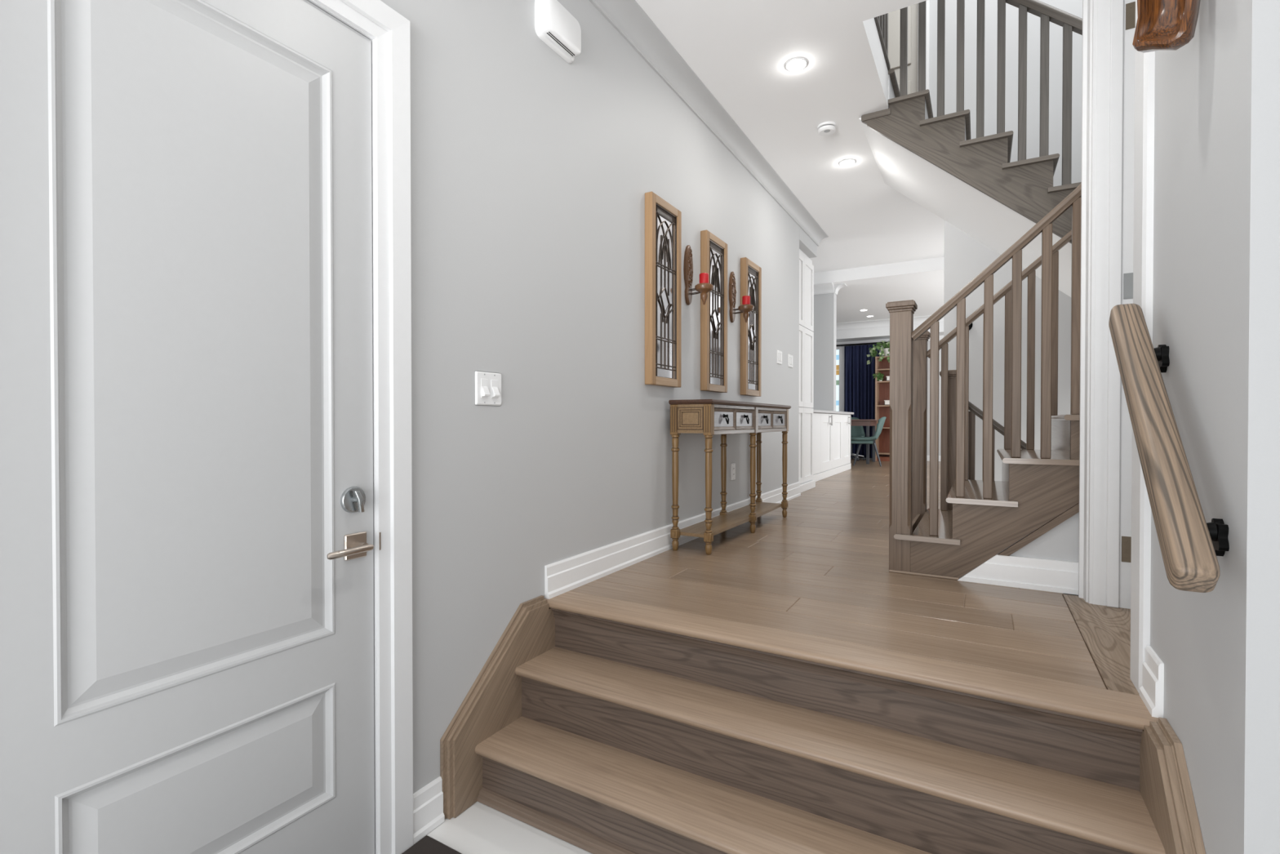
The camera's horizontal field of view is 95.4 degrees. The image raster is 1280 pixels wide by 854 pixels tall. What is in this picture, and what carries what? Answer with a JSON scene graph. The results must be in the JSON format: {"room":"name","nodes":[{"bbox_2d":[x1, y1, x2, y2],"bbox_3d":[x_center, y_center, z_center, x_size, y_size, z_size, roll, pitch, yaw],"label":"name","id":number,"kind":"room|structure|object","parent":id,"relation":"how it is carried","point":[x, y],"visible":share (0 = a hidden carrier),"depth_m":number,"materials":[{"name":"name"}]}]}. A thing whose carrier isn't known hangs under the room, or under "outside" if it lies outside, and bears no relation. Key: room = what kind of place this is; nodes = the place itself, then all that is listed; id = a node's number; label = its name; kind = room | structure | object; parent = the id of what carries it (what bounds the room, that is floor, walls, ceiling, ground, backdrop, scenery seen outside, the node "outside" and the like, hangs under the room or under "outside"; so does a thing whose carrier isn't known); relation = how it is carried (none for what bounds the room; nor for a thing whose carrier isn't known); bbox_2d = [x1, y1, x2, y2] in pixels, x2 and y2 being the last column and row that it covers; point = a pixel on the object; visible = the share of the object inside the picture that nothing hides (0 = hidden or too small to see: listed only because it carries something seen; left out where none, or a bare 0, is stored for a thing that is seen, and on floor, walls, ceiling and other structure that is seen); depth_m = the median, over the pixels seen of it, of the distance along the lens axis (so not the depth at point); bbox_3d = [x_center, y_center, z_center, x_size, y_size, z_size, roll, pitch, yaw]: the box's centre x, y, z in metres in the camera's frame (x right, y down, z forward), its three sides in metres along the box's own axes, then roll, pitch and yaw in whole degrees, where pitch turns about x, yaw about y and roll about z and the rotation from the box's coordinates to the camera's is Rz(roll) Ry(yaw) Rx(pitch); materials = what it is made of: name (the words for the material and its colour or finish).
{"room":"entrance hall","nodes":[
{"label":"entrance hall","id":0,"kind":"room"},
{"bbox_2d":[413,801,591,853],"bbox_3d":[-0.053,1.285,0.119,3.000,0.028,2.730,0,1,30],"label":"floor","id":1,"kind":"structure","parent":0,"point":[481,828],"depth_m":1.79,"materials":[{"name":"white tile"}]},
{"bbox_2d":[401,835,461,853],"bbox_3d":[-0.345,1.256,1.110,1.205,0.012,0.848,0,1,30],"label":"doormat","id":2,"kind":"object","parent":1,"relation":"on","point":[427,845],"visible":1,"depth_m":1.72,"materials":[{"name":"grey fabric"}]},
{"bbox_2d":[440,591,1205,853],"bbox_3d":[0.328,0.960,1.671,1.859,0.588,0.648,0,1,30],"label":"entry steps","id":3,"kind":"structure","parent":1,"relation":"on","point":[596,724],"depth_m":1.67,"materials":[{"name":"brown wood"}]},
{"bbox_2d":[381,0,799,793],"bbox_3d":[-0.269,-0.369,2.598,0.120,3.270,6.820,0,1,30],"label":"wall","id":4,"kind":"structure","parent":0,"point":[532,170],"depth_m":2.29,"materials":[{"name":"paint"}]},
{"bbox_2d":[0,0,381,853],"bbox_3d":[-0.945,0.081,1.316,0.108,2.338,0.794,0,1,30],"label":"door","id":5,"kind":"structure","parent":4,"relation":"in","point":[187,561],"depth_m":1.26,"materials":[{"name":"paint"}]},
{"bbox_2d":[306,0,413,853],"bbox_3d":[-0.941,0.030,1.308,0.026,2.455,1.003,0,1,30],"label":"trim","id":6,"kind":"structure","parent":4,"relation":"attached to","point":[390,30],"depth_m":1.68,"materials":[{"name":"paint"}]},
{"bbox_2d":[413,776,444,844],"bbox_3d":[-0.660,1.184,1.804,0.021,0.138,0.120,0,1,30],"label":"baseboard","id":7,"kind":"structure","parent":4,"relation":"attached to","point":[428,801],"depth_m":1.80,"materials":[{"name":"paint"}]},
{"bbox_2d":[474,370,501,405],"bbox_3d":[-0.523,-0.133,2.031,0.027,0.118,0.127,0,1,30],"label":"light switch","id":8,"kind":"object","parent":4,"relation":"attached to","point":[487,386],"visible":1,"depth_m":2.02,"materials":[{"name":"white plastic"}]},
{"bbox_2d":[534,0,581,63],"bbox_3d":[-0.320,-1.587,2.324,0.058,0.155,0.235,0,1,30],"label":"door chime","id":9,"kind":"object","parent":4,"relation":"attached to","point":[554,24],"visible":1,"depth_m":2.29,"materials":[{"name":"white plastic"}]},
{"bbox_2d":[644,191,681,387],"bbox_3d":[0.127,-0.707,3.109,0.045,0.976,0.336,0,1,30],"label":"wall decor panel","id":10,"kind":"object","parent":4,"relation":"attached to","point":[663,220],"visible":1,"depth_m":3.08,"materials":[{"name":"pine wood"},{"name":"mirror glass"},{"name":"dark metal"}]},
{"bbox_2d":[655,212,675,378],"bbox_3d":[0.131,-0.707,3.107,0.004,0.892,0.252,0,1,30],"label":"mirror","id":11,"kind":"object","parent":10,"relation":"on","point":[664,221],"depth_m":3.10,"materials":[{"name":"glass"}]},
{"bbox_2d":[544,481,800,599],"bbox_3d":[0.572,0.598,3.908,0.021,0.130,3.725,0,1,30],"label":"baseboard","id":12,"kind":"structure","parent":4,"relation":"attached to","point":[564,575],"depth_m":2.76,"materials":[{"name":"paint"}]},
{"bbox_2d":[683,244,713,305],"bbox_3d":[0.346,-0.882,3.366,0.162,0.360,0.108,0,1,30],"label":"candle sconce","id":13,"kind":"object","parent":4,"relation":"attached to","point":[704,288],"visible":1,"depth_m":3.37,"materials":[{"name":"brown wood"}]},
{"bbox_2d":[699,272,708,283],"bbox_3d":[0.369,-0.854,3.353,0.055,0.063,0.055,0,1,30],"label":"candle","id":14,"kind":"object","parent":13,"relation":"on","point":[704,277],"visible":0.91,"depth_m":3.33,"materials":[{"name":"wax"}]},
{"bbox_2d":[589,0,828,246],"bbox_3d":[0.024,-1.912,2.858,0.110,0.090,7.510,0,1,30],"label":"trim","id":15,"kind":"structure","parent":4,"relation":"attached to","point":[628,17],"depth_m":3.40,"materials":[{"name":"paint"}]},
{"bbox_2d":[700,229,727,392],"bbox_3d":[0.473,-0.713,3.701,0.045,0.976,0.336,0,1,30],"label":"wall decor panel","id":16,"kind":"object","parent":4,"relation":"attached to","point":[713,251],"visible":0.99,"depth_m":3.68,"materials":[{"name":"brown wood"}]},
{"bbox_2d":[710,248,723,385],"bbox_3d":[0.477,-0.713,3.699,0.004,0.892,0.252,0,1,30],"label":"mirror","id":17,"kind":"object","parent":16,"relation":"on","point":[716,254],"depth_m":3.71,"materials":[{"name":"glass"}]},
{"bbox_2d":[730,462,735,480],"bbox_3d":[0.645,0.310,4.046,0.014,0.123,0.078,0,1,30],"label":"wall outlet","id":18,"kind":"object","parent":4,"relation":"attached to","point":[732,464],"visible":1,"depth_m":4.03,"materials":[{"name":"white plastic"}]},
{"bbox_2d":[728,271,754,322],"bbox_3d":[0.698,-0.887,3.969,0.162,0.360,0.108,0,1,30],"label":"candle sconce","id":19,"kind":"object","parent":4,"relation":"attached to","point":[745,308],"visible":1,"depth_m":3.97,"materials":[{"name":"brown wood"}]},
{"bbox_2d":[742,295,750,304],"bbox_3d":[0.721,-0.860,3.956,0.055,0.063,0.055,0,1,30],"label":"candle","id":20,"kind":"object","parent":19,"relation":"on","point":[745,299],"visible":0.92,"depth_m":3.93,"materials":[{"name":"wax"}]},
{"bbox_2d":[740,257,761,396],"bbox_3d":[0.818,-0.719,4.292,0.045,0.976,0.336,0,1,30],"label":"mirror","id":21,"kind":"object","parent":4,"relation":"attached to","point":[750,273],"visible":0.95,"depth_m":4.27,"materials":[{"name":"brown wood"}]},
{"bbox_2d":[776,349,782,364],"bbox_3d":[1.189,-0.594,4.967,0.016,0.118,0.145,0,1,30],"label":"light switch","id":22,"kind":"object","parent":4,"relation":"attached to","point":[779,353],"visible":1,"depth_m":4.94,"materials":[{"name":"white plastic"}]},
{"bbox_2d":[787,353,792,368],"bbox_3d":[1.358,-0.595,5.256,0.016,0.118,0.145,0,1,30],"label":"light switch","id":23,"kind":"object","parent":4,"relation":"attached to","point":[789,356],"visible":1,"depth_m":5.23,"materials":[{"name":"white plastic"}]},
{"bbox_2d":[635,0,944,323],"bbox_3d":[1.418,-2.013,5.083,6.700,0.369,12.960,0,1,30],"label":"ceiling","id":24,"kind":"structure","parent":0,"point":[886,246],"depth_m":3.62,"materials":[{"name":"paint"}]},
{"bbox_2d":[785,57,807,71],"bbox_3d":[0.844,-1.956,3.148,0.114,0.005,0.114,0,1,30],"label":"recessed light","id":25,"kind":"object","parent":24,"relation":"in","point":[797,64],"visible":1,"depth_m":3.15,"materials":[{"name":"white plastic"}]},
{"bbox_2d":[786,59,805,70],"bbox_3d":[0.844,-1.956,3.148,0.101,0.005,0.101,0,1,30],"label":"diffuser","id":26,"kind":"object","parent":25,"relation":"attached to","point":[793,64],"depth_m":3.15,"materials":[{"name":"white plastic"}]},
{"bbox_2d":[817,121,836,136],"bbox_3d":[1.221,-1.944,3.809,0.120,0.043,0.120,0,1,30],"label":"smoke detector","id":27,"kind":"object","parent":24,"relation":"attached to","point":[826,128],"visible":1,"depth_m":3.78,"materials":[{"name":"white plastic"}]},
{"bbox_2d":[839,159,855,165],"bbox_3d":[1.544,-1.968,4.338,0.114,0.005,0.114,0,1,30],"label":"recessed light","id":28,"kind":"object","parent":24,"relation":"in","point":[846,162],"visible":1,"depth_m":4.33,"materials":[{"name":"white plastic"}]},
{"bbox_2d":[835,315,943,330],"bbox_3d":[4.380,-1.819,10.154,6.500,0.112,0.138,0,1,30],"label":"trim","id":29,"kind":"structure","parent":24,"relation":"attached to","point":[917,320],"depth_m":10.34,"materials":[{"name":"paint"}]},
{"bbox_2d":[813,293,836,410],"bbox_3d":[2.148,-1.032,7.880,0.948,1.644,0.150,0,1,30],"label":"wall pier","id":30,"kind":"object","parent":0,"point":[824,304],"visible":0.21,"depth_m":7.64,"materials":[{"name":"paint"}]},
{"bbox_2d":[813,282,846,294],"bbox_3d":[2.171,-1.799,7.782,1.080,0.108,0.282,0,1,30],"label":"trim","id":31,"kind":"structure","parent":30,"relation":"attached to","point":[828,287],"depth_m":7.58,"materials":[{"name":"paint"}]},
{"bbox_2d":[569,458,1139,695],"bbox_3d":[2.198,0.739,6.444,6.500,0.200,9.668,0,1,30],"label":"floor","id":32,"kind":"structure","parent":0,"point":[821,569],"depth_m":2.31,"materials":[{"name":"brown wood"}]},
{"bbox_2d":[668,399,791,555],"bbox_3d":[0.633,0.257,3.709,0.258,0.816,1.454,0,1,30],"label":"console table","id":33,"kind":"object","parent":32,"relation":"on","point":[708,417],"visible":1,"depth_m":3.36,"materials":[{"name":"brown wood"}]},
{"bbox_2d":[680,502,782,537],"bbox_3d":[0.620,0.574,3.719,0.204,0.018,1.356,0,1,30],"label":"shelf","id":34,"kind":"object","parent":33,"relation":"attached to","point":[726,521],"depth_m":3.59,"materials":[{"name":"brown wood"}]},
{"bbox_2d":[798,248,815,493],"bbox_3d":[1.498,-0.567,5.988,0.430,2.420,0.800,0,1,30],"label":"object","id":35,"kind":"object","parent":32,"relation":"on","point":[805,440],"visible":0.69,"depth_m":6.01,"materials":[{"name":"paint"}]},
{"bbox_2d":[799,226,817,257],"bbox_3d":[1.526,-1.881,5.884,0.350,0.210,0.689,0,1,30],"label":"trim","id":36,"kind":"structure","parent":35,"relation":"on","point":[806,245],"depth_m":5.82,"materials":[{"name":"paint"}]},
{"bbox_2d":[812,413,851,481],"bbox_3d":[2.220,0.229,7.580,0.588,0.800,2.645,0,1,30],"label":"base cabinet","id":37,"kind":"object","parent":32,"relation":"on","point":[831,432],"visible":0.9,"depth_m":7.44,"materials":[{"name":"paint"}]},
{"bbox_2d":[813,409,853,414],"bbox_3d":[2.209,-0.191,7.609,0.635,0.032,2.690,0,1,30],"label":"countertop","id":38,"kind":"structure","parent":37,"relation":"on","point":[814,411],"depth_m":7.43,"materials":[{"name":"stone"}]},
{"bbox_2d":[850,417,865,461],"bbox_3d":[3.828,0.210,10.562,0.463,0.780,0.537,0,1,25],"label":"dining chair","id":39,"kind":"object","parent":32,"relation":"on","point":[855,431],"visible":0.44,"depth_m":10.62,"materials":[{"name":"green fabric"}]},
{"bbox_2d":[850,419,878,463],"bbox_3d":[3.468,0.238,10.120,1.280,0.734,0.730,0,1,30],"label":"dining table","id":40,"kind":"object","parent":32,"relation":"on","point":[867,423],"visible":0.45,"depth_m":9.62,"materials":[{"name":"brown wood"}]},
{"bbox_2d":[850,416,886,466],"bbox_3d":[3.647,0.224,9.319,0.537,0.784,0.463,0,1,22],"label":"dining chair","id":41,"kind":"object","parent":32,"relation":"on","point":[854,440],"visible":0.94,"depth_m":9.15,"materials":[{"name":"green fabric"}]},
{"bbox_2d":[875,355,889,461],"bbox_3d":[4.522,-0.322,10.298,0.645,1.850,0.310,0,1,30],"label":"bookcase","id":42,"kind":"object","parent":32,"relation":"on","point":[882,388],"visible":0.27,"depth_m":10.50,"materials":[{"name":"brown wood"}]},
{"bbox_2d":[866,340,889,364],"bbox_3d":[4.290,-1.337,10.321,0.548,0.428,0.339,0,1,30],"label":"trailing plant","id":43,"kind":"object","parent":42,"relation":"on","point":[886,351],"visible":0.69,"depth_m":10.30,"materials":[{"name":"green plant"}]},
{"bbox_2d":[872,371,884,381],"bbox_3d":[4.221,-0.892,10.302,0.178,0.184,0.167,0,1,-34],"label":"plant","id":44,"kind":"object","parent":42,"relation":"on","point":[880,376],"visible":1,"depth_m":10.31,"materials":[{"name":"green plant"}]},
{"bbox_2d":[884,400,889,404],"bbox_3d":[4.456,-0.429,10.318,0.228,0.087,0.168,0,1,30],"label":"box","id":45,"kind":"object","parent":42,"relation":"on","point":[886,402],"visible":0.36,"depth_m":10.28,"materials":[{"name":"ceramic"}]},
{"bbox_2d":[885,182,1081,580],"bbox_3d":[1.960,-0.362,2.786,1.334,2.071,0.990,0,1,30],"label":"staircase","id":46,"kind":"structure","parent":32,"relation":"on","point":[1037,488],"depth_m":2.58,"materials":[{"name":"brown wood"}]},
{"bbox_3d":[2.707,1.236,3.738,1.304,1.091,1.005,0,1,30],"label":"stairs","id":47,"kind":"structure","parent":32,"relation":"attached to","visible":0},
{"bbox_2d":[939,369,1026,510],"bbox_3d":[2.334,0.466,3.308,1.130,1.618,0.120,0,1,30],"label":"railing","id":48,"kind":"object","parent":47,"relation":"attached to","point":[975,411],"visible":0.16,"depth_m":3.51,"materials":[{"name":"brown wood"}]},
{"bbox_2d":[835,339,941,455],"bbox_3d":[4.662,-0.705,10.647,6.500,2.650,0.100,0,1,30],"label":"wall","id":49,"kind":"structure","parent":0,"point":[928,341],"depth_m":10.32,"materials":[{"name":"paint"}]},
{"bbox_2d":[835,346,844,411],"bbox_3d":[3.757,-0.740,11.129,0.292,1.570,0.080,0,1,30],"label":"window","id":50,"kind":"structure","parent":49,"relation":"in","point":[839,350],"depth_m":11.06,"materials":[{"name":"glass"}]},
{"bbox_2d":[835,341,888,346],"bbox_3d":[4.003,-1.537,10.850,1.450,0.027,0.028,0,1,30],"label":"curtain rod","id":51,"kind":"object","parent":49,"relation":"attached to","point":[886,341],"visible":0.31,"depth_m":10.80,"materials":[{"name":"black metal"}]},
{"bbox_2d":[844,343,879,457],"bbox_3d":[4.104,-0.474,10.799,0.615,2.085,0.108,0,1,30],"label":"curtain","id":52,"kind":"object","parent":51,"relation":"hanging from","point":[859,380],"visible":0.63,"depth_m":10.80,"materials":[{"name":"blue fabric"}]},
{"bbox_2d":[835,322,943,342],"bbox_3d":[4.526,-1.753,10.404,6.500,0.290,0.440,0,1,30],"label":"trim","id":53,"kind":"structure","parent":49,"relation":"attached to","point":[874,333],"depth_m":10.47,"materials":[{"name":"paint"}]},
{"bbox_2d":[835,334,943,346],"bbox_3d":[4.631,-1.570,10.587,6.500,0.080,0.020,0,1,30],"label":"trim","id":54,"kind":"structure","parent":49,"relation":"attached to","point":[940,337],"depth_m":10.82,"materials":[{"name":"paint"}]},
{"bbox_2d":[850,455,940,461],"bbox_3d":[4.633,0.550,10.609,6.500,0.100,0.015,0,1,30],"label":"baseboard","id":55,"kind":"structure","parent":49,"relation":"attached to","point":[927,456],"depth_m":10.33,"materials":[{"name":"paint"}]},
{"bbox_2d":[858,117,1071,297],"bbox_3d":[2.514,-1.165,3.746,1.950,1.711,1.176,0,1,30],"label":"staircase underside","id":56,"kind":"structure","parent":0,"point":[972,211],"depth_m":3.88,"materials":[{"name":"paint"}]},
{"bbox_2d":[928,0,1082,159],"bbox_3d":[1.170,-3.294,3.061,5.100,2.670,3.920,0,1,30],"label":"wall","id":57,"kind":"structure","parent":0,"point":[1074,7],"depth_m":4.29,"materials":[{"name":"paint"}]},
{"bbox_2d":[888,3,918,93],"bbox_3d":[1.974,-3.223,4.774,0.560,2.045,0.052,0,1,30],"label":"door","id":58,"kind":"structure","parent":57,"relation":"in","point":[894,17],"depth_m":4.65,"materials":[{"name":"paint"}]},
{"bbox_2d":[917,0,929,91],"bbox_3d":[1.948,-3.262,4.730,0.720,2.125,0.015,0,1,30],"label":"trim","id":59,"kind":"structure","parent":57,"relation":"attached to","point":[927,16],"depth_m":4.55,"materials":[{"name":"paint"}]},
{"bbox_2d":[943,146,1081,480],"bbox_3d":[3.316,0.097,4.040,2.150,4.130,0.120,0,1,30],"label":"wall","id":60,"kind":"structure","parent":0,"point":[966,256],"depth_m":4.35,"materials":[{"name":"paint"}]},
{"bbox_2d":[997,511,1079,561],"bbox_3d":[1.921,0.168,2.293,1.145,1.020,0.010,0,1,30],"label":"wall","id":61,"kind":"structure","parent":0,"point":[1060,542],"depth_m":2.40,"materials":[{"name":"paint"}]},
{"bbox_2d":[957,554,1078,595],"bbox_3d":[1.600,0.613,2.463,0.454,0.128,0.026,0,1,30],"label":"baseboard","id":62,"kind":"structure","parent":61,"relation":"attached to","point":[1016,571],"depth_m":2.44,"materials":[{"name":"paint"}]},
{"bbox_2d":[1150,0,1279,853],"bbox_3d":[1.443,-0.360,1.609,0.115,3.270,1.610,0,1,30],"label":"wall","id":63,"kind":"structure","parent":0,"point":[1216,279],"depth_m":1.03,"materials":[{"name":"paint"}]},
{"bbox_2d":[1078,0,1097,604],"bbox_3d":[1.746,-0.541,2.272,0.034,2.440,0.090,0,1,30],"label":"trim","id":64,"kind":"structure","parent":63,"relation":"attached to","point":[1089,7],"depth_m":2.26,"materials":[{"name":"paint"}]},
{"bbox_2d":[1093,0,1135,608],"bbox_3d":[1.603,-0.498,1.878,0.118,2.360,0.752,0,1,30],"label":"trim","id":65,"kind":"structure","parent":63,"relation":"attached to","point":[1103,64],"depth_m":2.20,"materials":[{"name":"paint"}]},
{"bbox_2d":[1106,0,1124,608],"bbox_3d":[1.602,-0.492,1.879,0.038,2.348,0.728,0,1,30],"label":"trim","id":66,"kind":"structure","parent":63,"relation":"attached to","point":[1117,6],"depth_m":2.18,"materials":[{"name":"paint"}]},
{"bbox_2d":[1121,1,1135,562],"bbox_3d":[2.118,-0.494,1.966,0.751,2.330,0.056,0,1,30],"label":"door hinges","id":67,"kind":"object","parent":63,"relation":"in","point":[1130,7],"depth_m":2.17,"materials":[{"name":"paint"}]},
{"bbox_2d":[1129,0,1155,693],"bbox_3d":[1.322,-0.534,1.534,0.020,2.440,0.131,0,1,30],"label":"trim","id":68,"kind":"structure","parent":63,"relation":"attached to","point":[1144,62],"depth_m":1.49,"materials":[{"name":"paint"}]},
{"bbox_2d":[1138,645,1164,717],"bbox_3d":[1.255,0.622,1.431,0.021,0.130,0.128,0,1,30],"label":"baseboard","id":69,"kind":"structure","parent":63,"relation":"attached to","point":[1152,690],"depth_m":1.40,"materials":[{"name":"paint"}]},
{"bbox_2d":[1132,0,1200,52],"bbox_3d":[1.049,-0.925,1.156,0.056,0.362,0.100,0,1,-30],"label":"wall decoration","id":70,"kind":"object","parent":63,"relation":"attached to","point":[1161,24],"visible":1,"depth_m":1.17,"materials":[{"name":"brown wood"}]},
{"bbox_2d":[1108,303,1229,592],"bbox_3d":[1.080,-0.013,1.201,0.097,0.576,0.613,0,1,30],"label":"wall handrail","id":71,"kind":"object","parent":63,"relation":"attached to","point":[1190,545],"visible":1,"depth_m":1.10,"materials":[{"name":"brown wood"}]},
{"bbox_3d":[1.165,-2.181,3.063,4.900,0.006,3.700,0,1,30],"label":"floor","id":72,"kind":"structure","parent":0,"visible":0},
{"bbox_2d":[874,13,890,70],"bbox_3d":[1.291,-2.655,3.199,0.056,0.938,0.890,0,1,30],"label":"guard rail","id":73,"kind":"object","parent":72,"relation":"on","point":[881,21],"visible":0.33,"depth_m":3.40,"materials":[{"name":"brown wood"}]},
{"bbox_3d":[3.154,-0.318,2.804,1.185,0.200,2.170,0,1,30],"label":"floor","id":74,"kind":"structure","parent":0,"visible":0},
{"bbox_2d":[861,0,1082,244],"bbox_3d":[2.586,-1.568,3.658,2.080,2.813,1.208,0,1,30],"label":"staircase","id":75,"kind":"structure","parent":74,"relation":"on","point":[1024,186],"depth_m":3.33,"materials":[{"name":"brown wood"}]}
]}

